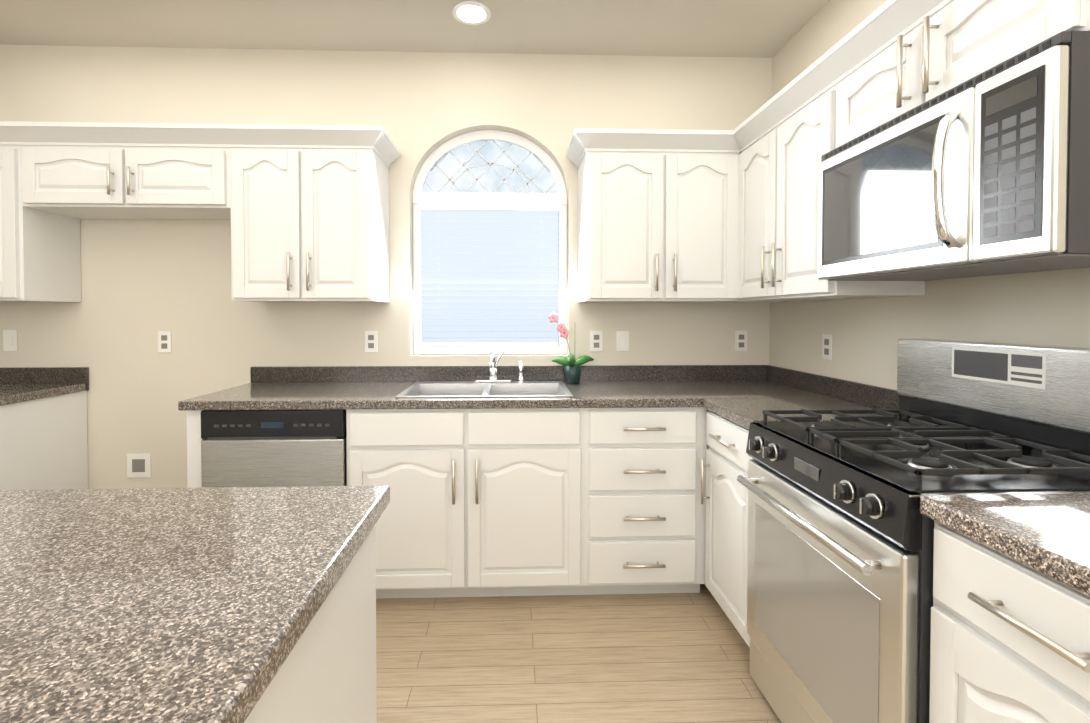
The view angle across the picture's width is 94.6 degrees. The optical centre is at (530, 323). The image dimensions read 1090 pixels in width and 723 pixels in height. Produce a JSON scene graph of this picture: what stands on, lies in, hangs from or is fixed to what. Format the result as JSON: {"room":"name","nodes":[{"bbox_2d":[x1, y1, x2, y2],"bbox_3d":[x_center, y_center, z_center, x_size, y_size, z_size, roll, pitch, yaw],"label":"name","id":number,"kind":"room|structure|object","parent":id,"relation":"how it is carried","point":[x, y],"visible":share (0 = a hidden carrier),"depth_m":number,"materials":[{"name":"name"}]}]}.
{"room":"kitchen","nodes":[
{"label":"kitchen","id":0,"kind":"room"},
{"bbox_2d":[0,45,771,488],"bbox_3d":[-1.462,-0.126,2.921,5.720,2.829,0.150,0,1,-2],"label":"wall","id":1,"kind":"structure","parent":0,"point":[144,281],"depth_m":2.84,"materials":[{"name":"paint"}]},
{"bbox_2d":[3,330,16,350],"bbox_3d":[-2.899,0.095,2.796,0.072,0.120,0.009,0,1,-2],"label":"electrical outlet plate","id":2,"kind":"object","parent":1,"relation":"attached to","point":[9,336],"depth_m":2.79,"materials":[{"name":"white plastic"}]},
{"bbox_2d":[0,125,80,301],"bbox_3d":[-3.049,-0.531,2.608,1.088,0.831,0.349,0,1,-2],"label":"upper cabinet","id":3,"kind":"object","parent":1,"relation":"attached to","point":[40,253],"depth_m":2.51,"materials":[{"name":"white paint"}]},
{"bbox_2d":[16,125,227,220],"bbox_3d":[-2.004,-0.762,2.639,1.004,0.369,0.349,0,1,-2],"label":"upper cabinet","id":4,"kind":"object","parent":1,"relation":"attached to","point":[162,172],"depth_m":2.47,"materials":[{"name":"white paint"}]},
{"bbox_2d":[127,453,150,477],"bbox_3d":[-2.209,0.802,2.832,0.130,0.135,0.007,0,1,-2],"label":"electrical outlet plate","id":5,"kind":"object","parent":1,"relation":"attached to","point":[138,464],"depth_m":2.83,"materials":[{"name":"white plastic"}]},
{"bbox_2d":[158,331,171,352],"bbox_3d":[-2.060,0.105,2.825,0.072,0.120,0.007,0,1,-2],"label":"electrical outlet plate","id":6,"kind":"object","parent":1,"relation":"attached to","point":[164,337],"depth_m":2.82,"materials":[{"name":"white plastic"}]},
{"bbox_2d":[224,129,391,301],"bbox_3d":[-1.151,-0.532,2.671,0.702,0.831,0.349,0,1,-2],"label":"upper cabinet","id":7,"kind":"object","parent":1,"relation":"attached to","point":[304,209],"depth_m":2.50,"materials":[{"name":"white paint"}]},
{"bbox_2d":[365,331,377,351],"bbox_3d":[-0.909,0.104,2.863,0.072,0.120,0.007,0,1,-2],"label":"electrical outlet plate","id":8,"kind":"object","parent":1,"relation":"attached to","point":[371,337],"depth_m":2.86,"materials":[{"name":"white plastic"}]},
{"bbox_2d":[412,130,566,354],"bbox_3d":[-0.238,-0.475,2.975,0.906,1.317,0.060,0,1,-2],"label":"arched window","id":9,"kind":"structure","parent":1,"relation":"in","point":[489,166],"depth_m":2.97,"materials":[{"name":"white plastic"}]},
{"bbox_2d":[420,203,558,345],"bbox_3d":[-0.237,-0.282,2.929,0.802,0.825,0.040,0,1,-2],"label":"window blinds","id":10,"kind":"object","parent":9,"relation":"attached to","point":[489,273],"visible":0.98,"depth_m":2.93,"materials":[{"name":"white plastic"}]},
{"bbox_2d":[590,331,602,351],"bbox_3d":[0.379,0.104,2.906,0.072,0.120,0.007,0,1,-2],"label":"electrical outlet plate","id":11,"kind":"object","parent":1,"relation":"attached to","point":[596,337],"depth_m":2.90,"materials":[{"name":"white plastic"}]},
{"bbox_2d":[617,331,628,350],"bbox_3d":[0.535,0.104,2.910,0.072,0.120,0.009,0,1,-2],"label":"light switch plate","id":12,"kind":"object","parent":1,"relation":"attached to","point":[622,336],"depth_m":2.91,"materials":[{"name":"white plastic"}]},
{"bbox_2d":[574,128,729,302],"bbox_3d":[0.677,-0.533,2.704,0.799,0.831,0.404,0,1,-2],"label":"upper cabinet","id":13,"kind":"object","parent":1,"relation":"attached to","point":[693,216],"depth_m":2.56,"materials":[{"name":"white paint"}]},
{"bbox_2d":[735,331,746,350],"bbox_3d":[1.229,0.103,2.934,0.072,0.120,0.007,0,1,-2],"label":"electrical outlet plate","id":14,"kind":"object","parent":1,"relation":"attached to","point":[740,336],"depth_m":2.93,"materials":[{"name":"white plastic"}]},
{"bbox_2d":[0,0,828,57],"bbox_3d":[-1.355,-1.536,-0.328,6.120,0.104,6.700,0,1,-2],"label":"ceiling","id":15,"kind":"structure","parent":0,"point":[737,28],"depth_m":2.59,"materials":[{"name":"paint"}]},
{"bbox_2d":[452,1,490,24],"bbox_3d":[-0.293,-1.528,2.480,0.190,0.008,0.190,0,1,-2],"label":"recessed light","id":16,"kind":"object","parent":15,"relation":"in","point":[471,13],"visible":1,"depth_m":2.47,"materials":[{"name":"white"}]},
{"bbox_2d":[376,584,780,722],"bbox_3d":[-1.355,1.396,-0.277,6.120,0.104,6.700,0,1,-2],"label":"floor","id":17,"kind":"structure","parent":0,"point":[651,658],"depth_m":1.94,"materials":[{"name":"brown wood"}]},
{"bbox_2d":[0,391,87,489],"bbox_3d":[-3.033,0.839,2.478,1.110,0.915,0.658,0,1,-2],"label":"base cabinet","id":18,"kind":"object","parent":17,"relation":"on","point":[43,443],"visible":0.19,"depth_m":2.57,"materials":[{"name":"white paint"}]},
{"bbox_2d":[0,367,88,405],"bbox_3d":[-3.036,0.316,2.482,1.144,0.130,0.632,0,1,-2],"label":"countertop","id":19,"kind":"structure","parent":18,"relation":"on","point":[20,384],"depth_m":2.78,"materials":[{"name":"stone"}]},
{"bbox_2d":[201,409,346,487],"bbox_3d":[-1.165,0.840,2.535,0.628,0.911,0.574,0,1,-2],"label":"dishwasher","id":20,"kind":"object","parent":17,"relation":"on","point":[271,448],"visible":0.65,"depth_m":2.25,"materials":[{"name":"grey metal"}]},
{"bbox_2d":[187,409,362,487],"bbox_3d":[-1.161,0.838,2.559,0.785,0.916,0.619,0,1,-2],"label":"base cabinet","id":21,"kind":"object","parent":17,"relation":"on","point":[354,417],"depth_m":2.26,"materials":[{"name":"white paint"}]},
{"bbox_2d":[178,365,827,410],"bbox_3d":[-0.080,0.315,2.567,2.976,0.130,0.658,0,1,-2],"label":"countertop","id":22,"kind":"structure","parent":21,"relation":"on","point":[599,386],"depth_m":2.64,"materials":[{"name":"stone"}]},
{"bbox_2d":[395,381,572,397],"bbox_3d":[-0.222,0.434,2.586,0.820,0.205,0.530,0,1,-2],"label":"double-bowl sink","id":23,"kind":"object","parent":22,"relation":"in","point":[428,389],"visible":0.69,"depth_m":2.74,"materials":[{"name":"silver metal"}]},
{"bbox_2d":[475,351,524,382],"bbox_3d":[-0.168,0.239,2.702,0.275,0.178,0.252,0,1,-2],"label":"chrome faucet","id":24,"kind":"object","parent":22,"relation":"on","point":[492,371],"visible":0.98,"depth_m":2.78,"materials":[{"name":"silver metal"}]},
{"bbox_2d":[548,312,593,383],"bbox_3d":[0.226,0.137,2.784,0.263,0.394,0.187,0,1,-2],"label":"orchid plant","id":25,"kind":"object","parent":22,"relation":"on","point":[572,366],"visible":1,"depth_m":2.77,"materials":[{"name":"green plant"}]},
{"bbox_2d":[252,534,376,722],"bbox_3d":[-1.318,0.879,0.154,2.024,0.915,1.878,0,1,-2],"label":"kitchen island","id":26,"kind":"object","parent":17,"relation":"on","point":[331,678],"depth_m":0.86,"materials":[{"name":"white"}]},
{"bbox_2d":[0,486,389,722],"bbox_3d":[-1.323,0.401,0.135,2.082,0.041,1.924,0,1,-2],"label":"island countertop","id":27,"kind":"structure","parent":26,"relation":"on","point":[128,605],"depth_m":0.70,"materials":[{"name":"stone"}]},
{"bbox_2d":[363,408,590,598],"bbox_3d":[-0.295,0.837,2.588,1.099,0.916,0.619,0,1,-2],"label":"base cabinet","id":28,"kind":"object","parent":17,"relation":"on","point":[534,502],"depth_m":2.28,"materials":[{"name":"white paint"}]},
{"bbox_2d":[591,407,706,594],"bbox_3d":[0.484,0.837,2.614,0.648,0.916,0.619,0,1,-2],"label":"base cabinet","id":29,"kind":"object","parent":17,"relation":"on","point":[648,515],"depth_m":2.31,"materials":[{"name":"white paint"}]},
{"bbox_2d":[701,409,753,647],"bbox_3d":[1.085,0.841,2.389,0.658,0.915,1.108,0,1,-2],"label":"base cabinet","id":30,"kind":"object","parent":17,"relation":"on","point":[728,457],"visible":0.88,"depth_m":2.06,"materials":[{"name":"white wood"}]},
{"bbox_2d":[702,377,898,428],"bbox_3d":[1.107,0.324,2.052,0.636,0.130,0.450,0,1,-2],"label":"countertop","id":31,"kind":"structure","parent":30,"relation":"on","point":[744,395],"depth_m":2.24,"materials":[{"name":"stone"}]},
{"bbox_2d":[737,338,1089,722],"bbox_3d":[1.084,0.688,1.458,0.704,1.253,0.732,0,1,-2],"label":"gas range","id":32,"kind":"object","parent":17,"relation":"on","point":[840,544],"visible":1,"depth_m":1.34,"materials":[{"name":"grey metal"}]},
{"bbox_2d":[929,520,1089,722],"bbox_3d":[1.145,0.872,0.593,0.658,0.915,0.991,0,1,-2],"label":"base cabinet","id":33,"kind":"object","parent":17,"relation":"on","point":[1009,640],"visible":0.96,"depth_m":0.90,"materials":[{"name":"white wood"}]},
{"bbox_2d":[920,493,1089,595],"bbox_3d":[1.160,0.350,0.534,0.632,0.130,1.091,0,1,-2],"label":"countertop","id":34,"kind":"structure","parent":33,"relation":"on","point":[1048,535],"depth_m":0.93,"materials":[{"name":"stone"}]},
{"bbox_2d":[769,0,1089,389],"bbox_3d":[1.576,-0.073,-0.130,0.150,2.829,6.450,0,1,-2],"label":"wall","id":35,"kind":"structure","parent":0,"point":[1049,308],"depth_m":1.99,"materials":[{"name":"paint"}]},
{"bbox_2d":[730,56,924,302],"bbox_3d":[1.218,-0.524,2.204,0.404,0.831,0.783,0,1,-2],"label":"upper cabinet","id":36,"kind":"object","parent":35,"relation":"attached to","point":[776,153],"depth_m":2.13,"materials":[{"name":"white paint"}]},
{"bbox_2d":[822,334,832,359],"bbox_3d":[1.412,0.113,2.395,0.007,0.120,0.072,0,1,-2],"label":"electrical outlet plate","id":37,"kind":"object","parent":35,"relation":"attached to","point":[827,339],"depth_m":2.39,"materials":[{"name":"white plastic"}]},
{"bbox_2d":[830,4,897,150],"bbox_3d":[1.266,-0.766,1.577,0.349,0.325,0.465,0,1,-2],"label":"upper cabinet","id":38,"kind":"object","parent":35,"relation":"attached to","point":[863,76],"depth_m":1.64,"materials":[{"name":"white paint"}]},
{"bbox_2d":[894,0,1089,117],"bbox_3d":[1.278,-0.760,1.242,0.349,0.325,0.465,0,1,-2],"label":"upper cabinet","id":39,"kind":"object","parent":35,"relation":"attached to","point":[943,45],"depth_m":1.28,"materials":[{"name":"white paint"}]},
{"bbox_2d":[818,31,1089,280],"bbox_3d":[1.214,-0.370,1.414,0.462,0.449,0.794,0,1,-2],"label":"microwave","id":40,"kind":"object","parent":39,"relation":"attached to","point":[986,173],"visible":1,"depth_m":1.20,"materials":[{"name":"grey metal"}]}
]}

